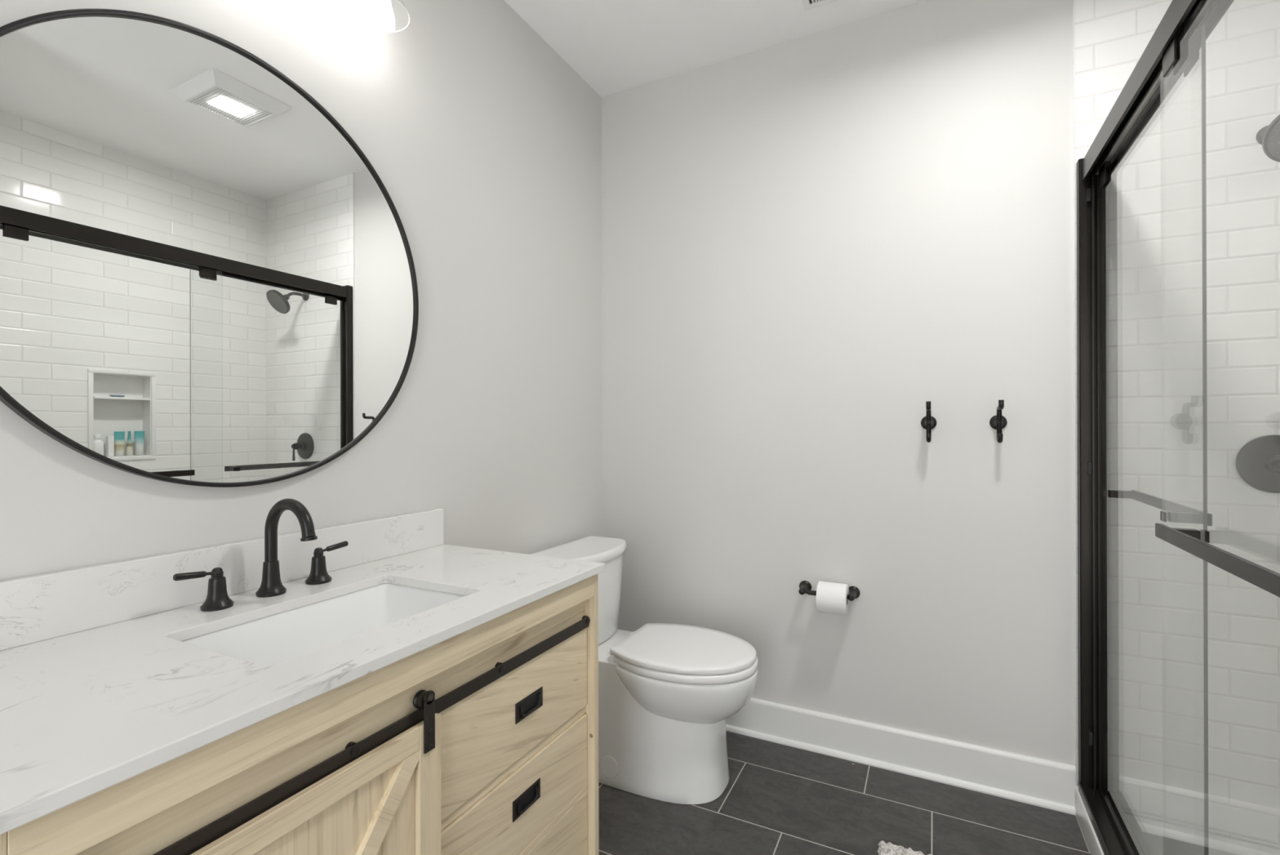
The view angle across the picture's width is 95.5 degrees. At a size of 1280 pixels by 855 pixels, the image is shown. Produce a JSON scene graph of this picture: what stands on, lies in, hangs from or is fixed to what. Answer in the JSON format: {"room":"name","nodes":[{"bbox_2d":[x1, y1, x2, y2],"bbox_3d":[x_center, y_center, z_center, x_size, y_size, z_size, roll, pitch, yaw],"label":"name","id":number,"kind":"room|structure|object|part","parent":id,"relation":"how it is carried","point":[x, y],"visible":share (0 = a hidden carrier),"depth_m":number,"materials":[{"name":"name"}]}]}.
{"room":"bathroom","nodes":[
{"label":"bathroom","id":0,"kind":"room"},
{"bbox_2d":[0,0,602,581],"bbox_3d":[-0.988,-0.135,1.131,0.100,2.728,3.630,0,0,27],"label":"wall","id":1,"kind":"structure","parent":0,"point":[484,143],"depth_m":1.81,"materials":[{"name":"white paint"}]},
{"bbox_2d":[0,8,418,487],"bbox_3d":[-0.856,-0.342,1.251,0.023,0.937,0.937,0,0,27],"label":"round mirror","id":2,"kind":"object","parent":1,"relation":"attached to","point":[205,277],"visible":1,"depth_m":1.15,"materials":[{"name":"black mirror"}]},
{"bbox_2d":[0,508,443,650],"bbox_3d":[-0.851,0.300,1.264,0.018,0.107,1.110,0,0,27],"label":"backsplash","id":3,"kind":"structure","parent":1,"relation":"attached to","point":[42,606],"depth_m":1.12,"materials":[{"name":"white stone"}]},
{"bbox_2d":[342,0,410,32],"bbox_3d":[-0.785,-1.107,1.218,0.187,0.226,0.673,0,0,27],"label":"vanity light","id":4,"kind":"object","parent":1,"relation":"attached to","point":[378,14],"visible":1,"depth_m":1.43,"materials":[{"name":"clear glass"}]},
{"bbox_3d":[-0.652,-1.053,1.442,0.069,0.117,0.069,0,0,27],"label":"bulb","id":5,"kind":"part","parent":4,"relation":"part of","materials":[{"name":"white glass"}]},
{"bbox_2d":[504,0,923,97],"bbox_3d":[0.268,-1.554,0.496,2.922,0.100,3.630,0,0,27],"label":"ceiling","id":6,"kind":"structure","parent":0,"point":[615,46],"depth_m":2.18,"materials":[{"name":"white paint"}]},
{"bbox_2d":[802,0,837,10],"bbox_3d":[0.697,-1.500,1.948,0.310,0.006,0.158,0,0,27],"label":"ceiling vent","id":7,"kind":"object","parent":6,"relation":"in","point":[807,4],"visible":1,"depth_m":2.05,"materials":[{"name":"white plastic"}]},
{"bbox_2d":[598,730,1090,854],"bbox_3d":[0.276,1.284,0.494,2.922,0.120,3.630,0,0,27],"label":"floor","id":8,"kind":"structure","parent":0,"point":[777,798],"depth_m":1.83,"materials":[{"name":"tile"}]},
{"bbox_2d":[0,573,599,854],"bbox_3d":[-0.601,0.800,1.141,0.570,0.854,1.096,0,0,27],"label":"vanity cabinet","id":9,"kind":"object","parent":8,"relation":"on","point":[482,739],"visible":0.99,"depth_m":0.98,"materials":[{"name":"brown wood"}]},
{"bbox_3d":[-0.847,0.801,0.662,0.562,0.854,0.019,0,0,27],"label":"panel","id":10,"kind":"part","parent":9,"relation":"part of","materials":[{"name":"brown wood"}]},
{"bbox_2d":[0,508,604,834],"bbox_3d":[-0.600,0.309,1.140,0.578,0.127,1.114,0,0,27],"label":"countertop","id":11,"kind":"structure","parent":9,"relation":"on","point":[100,688],"depth_m":0.94,"materials":[{"name":"white stone"}]},
{"bbox_2d":[173,497,348,611],"bbox_3d":[-0.733,0.251,1.211,0.170,0.206,0.356,0,0,27],"label":"faucet","id":12,"kind":"object","parent":11,"relation":"on","point":[217,598],"visible":1,"depth_m":1.22,"materials":[{"name":"black metal"}]},
{"bbox_3d":[-0.850,0.280,1.106,0.013,0.017,0.063,0,0,27],"label":"lever","id":13,"kind":"part","parent":12,"relation":"part of","materials":[{"name":"brown metal"}]},
{"bbox_3d":[-0.831,0.314,1.143,0.054,0.078,0.054,0,0,27],"label":"handle","id":14,"kind":"part","parent":12,"relation":"part of","materials":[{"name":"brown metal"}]},
{"bbox_3d":[-0.784,0.319,1.236,0.056,0.069,0.056,0,0,27],"label":"spout","id":15,"kind":"part","parent":12,"relation":"part of","materials":[{"name":"brown metal"}]},
{"bbox_3d":[-0.728,0.217,1.207,0.150,0.140,0.025,0,0,27],"label":"spout","id":16,"kind":"part","parent":12,"relation":"part of","materials":[{"name":"brown metal"}]},
{"bbox_3d":[-0.736,0.314,1.331,0.054,0.078,0.054,0,0,27],"label":"handle","id":17,"kind":"part","parent":12,"relation":"part of","materials":[{"name":"brown metal"}]},
{"bbox_3d":[-0.718,0.280,1.368,0.013,0.017,0.063,0,0,27],"label":"lever","id":18,"kind":"part","parent":12,"relation":"part of","materials":[{"name":"brown metal"}]},
{"bbox_2d":[181,582,465,666],"bbox_3d":[-0.578,0.446,1.125,0.330,0.146,0.487,0,0,27],"label":"sink","id":19,"kind":"object","parent":11,"relation":"in","point":[274,639],"visible":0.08,"depth_m":1.23,"materials":[{"name":"white ceramic"}]},
{"bbox_3d":[-0.476,0.525,0.788,0.011,0.040,0.440,0,0,27],"label":"door rail","id":20,"kind":"part","parent":9,"relation":"part of","materials":[{"name":"brown wood"}]},
{"bbox_3d":[-0.483,0.814,0.791,0.005,0.597,0.516,0,0,27],"label":"barn door","id":21,"kind":"part","parent":9,"relation":"part of","materials":[{"name":"brown wood"}]},
{"bbox_3d":[-0.370,0.499,1.025,0.005,0.025,1.053,0,0,27],"label":"sliding rail","id":22,"kind":"part","parent":9,"relation":"part of","materials":[{"name":"black metal"}]},
{"bbox_3d":[-0.257,0.615,1.277,0.017,0.199,0.502,0,0,27],"label":"drawer","id":23,"kind":"part","parent":9,"relation":"part of","materials":[{"name":"brown wood"}]},
{"bbox_3d":[-0.256,0.932,1.276,0.017,0.388,0.502,0,0,27],"label":"drawer","id":24,"kind":"part","parent":9,"relation":"part of","materials":[{"name":"brown wood"}]},
{"bbox_3d":[-0.247,0.814,1.272,0.002,0.043,0.095,0,0,27],"label":"pull plate","id":25,"kind":"part","parent":9,"relation":"part of","materials":[{"name":"black metal"}]},
{"bbox_3d":[-0.244,0.611,1.281,0.002,0.043,0.095,0,0,27],"label":"pull plate","id":26,"kind":"part","parent":9,"relation":"part of","materials":[{"name":"black metal"}]},
{"bbox_3d":[-0.362,0.800,1.624,0.562,0.854,0.019,0,0,27],"label":"panel","id":27,"kind":"part","parent":9,"relation":"part of","materials":[{"name":"brown wood"}]},
{"bbox_2d":[531,535,758,804],"bbox_3d":[0.032,0.843,2.098,0.788,0.767,0.474,0,0,27],"label":"toilet","id":28,"kind":"object","parent":8,"relation":"on","point":[667,692],"visible":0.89,"depth_m":1.93,"materials":[{"name":"white ceramic"}]},
{"bbox_3d":[-0.213,0.479,2.221,0.242,0.038,0.474,0,0,27],"label":"tank lid","id":29,"kind":"part","parent":28,"relation":"part of","materials":[{"name":"white ceramic"}]},
{"bbox_3d":[-0.216,0.651,2.223,0.225,0.306,0.452,0,0,27],"label":"tank","id":30,"kind":"part","parent":28,"relation":"part of","materials":[{"name":"white ceramic"}]},
{"bbox_3d":[0.169,0.769,2.029,0.470,0.022,0.397,0,0,27],"label":"lid","id":31,"kind":"part","parent":28,"relation":"part of","materials":[{"name":"white plastic"}]},
{"bbox_3d":[0.178,0.796,2.024,0.462,0.025,0.397,0,0,27],"label":"seat","id":32,"kind":"part","parent":28,"relation":"part of","materials":[{"name":"white plastic"}]},
{"bbox_3d":[0.156,0.905,2.035,0.511,0.186,0.397,0,0,27],"label":"bowl","id":33,"kind":"part","parent":28,"relation":"part of","materials":[{"name":"white ceramic"}]},
{"bbox_2d":[877,840,931,854],"bbox_3d":[0.711,1.212,1.208,0.469,0.022,0.901,0,0,27],"label":"bath mat","id":34,"kind":"object","parent":8,"relation":"on","point":[884,848],"visible":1,"depth_m":1.66,"materials":[{"name":"white fabric"}]},
{"bbox_2d":[1075,785,1279,854],"bbox_3d":[1.433,1.177,0.971,0.884,0.088,1.514,0,0,27],"label":"shower pan","id":35,"kind":"object","parent":8,"relation":"on","point":[1149,837],"visible":0.54,"depth_m":1.67,"materials":[{"name":"white plastic"}]},
{"bbox_2d":[601,0,1279,849],"bbox_3d":[1.066,-0.141,2.070,2.722,2.728,0.102,0,0,27],"label":"wall","id":36,"kind":"structure","parent":0,"point":[811,242],"depth_m":2.01,"materials":[{"name":"white paint"}]},
{"bbox_2d":[798,580,860,600],"bbox_3d":[0.696,0.611,2.158,0.220,0.046,0.079,0,0,27],"label":"holder","id":37,"kind":"object","parent":36,"relation":"attached to","point":[805,586],"visible":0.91,"depth_m":2.15,"materials":[{"name":"black metal"}]},
{"bbox_3d":[0.618,0.611,2.197,0.046,0.046,0.079,0,0,27],"label":"post","id":38,"kind":"part","parent":37,"relation":"part of","materials":[{"name":"black metal"}]},
{"bbox_2d":[816,581,848,615],"bbox_3d":[0.705,0.623,2.124,0.100,0.109,0.110,0,0,27],"label":"toilet paper roll","id":39,"kind":"object","parent":37,"relation":"hanging from","point":[831,597],"visible":0.96,"depth_m":2.09,"materials":[{"name":"white paper"}]},
{"bbox_3d":[0.773,0.611,2.119,0.046,0.046,0.079,0,0,27],"label":"post","id":40,"kind":"part","parent":37,"relation":"part of","materials":[{"name":"black metal"}]},
{"bbox_2d":[724,697,1075,815],"bbox_3d":[0.604,1.153,2.234,1.741,0.142,0.028,0,0,27],"label":"baseboard","id":41,"kind":"structure","parent":36,"relation":"attached to","point":[1039,782],"depth_m":2.05,"materials":[{"name":"white paint"}]},
{"bbox_2d":[920,400,936,442],"bbox_3d":[0.990,-0.018,1.993,0.050,0.140,0.107,0,0,27],"label":"robe hook","id":42,"kind":"object","parent":36,"relation":"attached to","point":[928,422],"visible":1,"depth_m":2.00,"materials":[{"name":"black metal"}]},
{"bbox_2d":[989,400,1007,443],"bbox_3d":[1.176,-0.018,1.899,0.050,0.140,0.107,0,0,27],"label":"robe hook","id":43,"kind":"object","parent":36,"relation":"attached to","point":[997,422],"visible":1,"depth_m":1.91,"materials":[{"name":"black metal"}]},
{"bbox_2d":[1072,0,1076,785],"bbox_3d":[1.406,-0.142,1.894,0.004,2.728,0.110,0,0,27],"label":"trim","id":44,"kind":"structure","parent":36,"relation":"attached to","point":[1073,63],"depth_m":1.85,"materials":[{"name":"white plastic"}]},
{"bbox_2d":[1076,0,1234,854],"bbox_3d":[1.074,0.148,1.152,0.076,1.972,1.514,0,0,27],"label":"shower door frame","id":45,"kind":"object","parent":36,"relation":"attached to","point":[1145,89],"visible":0.98,"depth_m":1.79,"materials":[{"name":"black metal"}]},
{"bbox_3d":[1.073,-0.790,1.142,0.060,0.074,1.497,0,0,27],"label":"header rail","id":46,"kind":"part","parent":45,"relation":"part of","materials":[{"name":"black metal"}]},
{"bbox_2d":[1098,24,1212,854],"bbox_3d":[1.270,0.157,1.433,0.076,1.894,0.780,0,0,27],"label":"sliding shower door","id":47,"kind":"structure","parent":36,"relation":"attached to","point":[1176,513],"depth_m":1.10,"materials":[{"name":"clear glass"}]},
{"bbox_3d":[1.402,0.196,1.706,0.066,0.021,0.022,0,0,27],"label":"bar post","id":48,"kind":"part","parent":47,"relation":"part of","materials":[{"name":"black metal"}]},
{"bbox_3d":[1.180,0.196,1.266,0.066,0.021,0.022,0,0,27],"label":"bar post","id":49,"kind":"part","parent":47,"relation":"part of","materials":[{"name":"silver"}]},
{"bbox_3d":[1.244,0.171,1.447,0.006,1.866,0.780,0,0,27],"label":"glass panel","id":50,"kind":"part","parent":47,"relation":"part of","materials":[{"name":"grey"}]},
{"bbox_2d":[1155,22,1279,597],"bbox_3d":[0.903,0.158,0.879,0.060,1.894,0.783,0,0,27],"label":"sliding shower door","id":51,"kind":"structure","parent":36,"relation":"attached to","point":[1195,542],"depth_m":0.93,"materials":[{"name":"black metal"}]},
{"bbox_3d":[0.999,0.196,1.058,0.050,0.021,0.022,0,0,27],"label":"bar post","id":52,"kind":"part","parent":51,"relation":"part of","materials":[{"name":"black metal"}]},
{"bbox_2d":[1235,435,1279,493],"bbox_3d":[1.776,0.106,1.605,0.164,0.170,0.088,0,0,27],"label":"shower valve","id":53,"kind":"object","parent":36,"relation":"attached to","point":[1258,461],"visible":1,"depth_m":1.65,"materials":[{"name":"black metal"}]},
{"bbox_2d":[1255,114,1279,162],"bbox_3d":[1.735,-0.778,1.549,0.153,0.159,0.224,0,0,27],"label":"shower","id":54,"kind":"object","parent":36,"relation":"attached to","point":[1268,135],"visible":1,"depth_m":1.52,"materials":[{"name":"black metal"}]}
]}

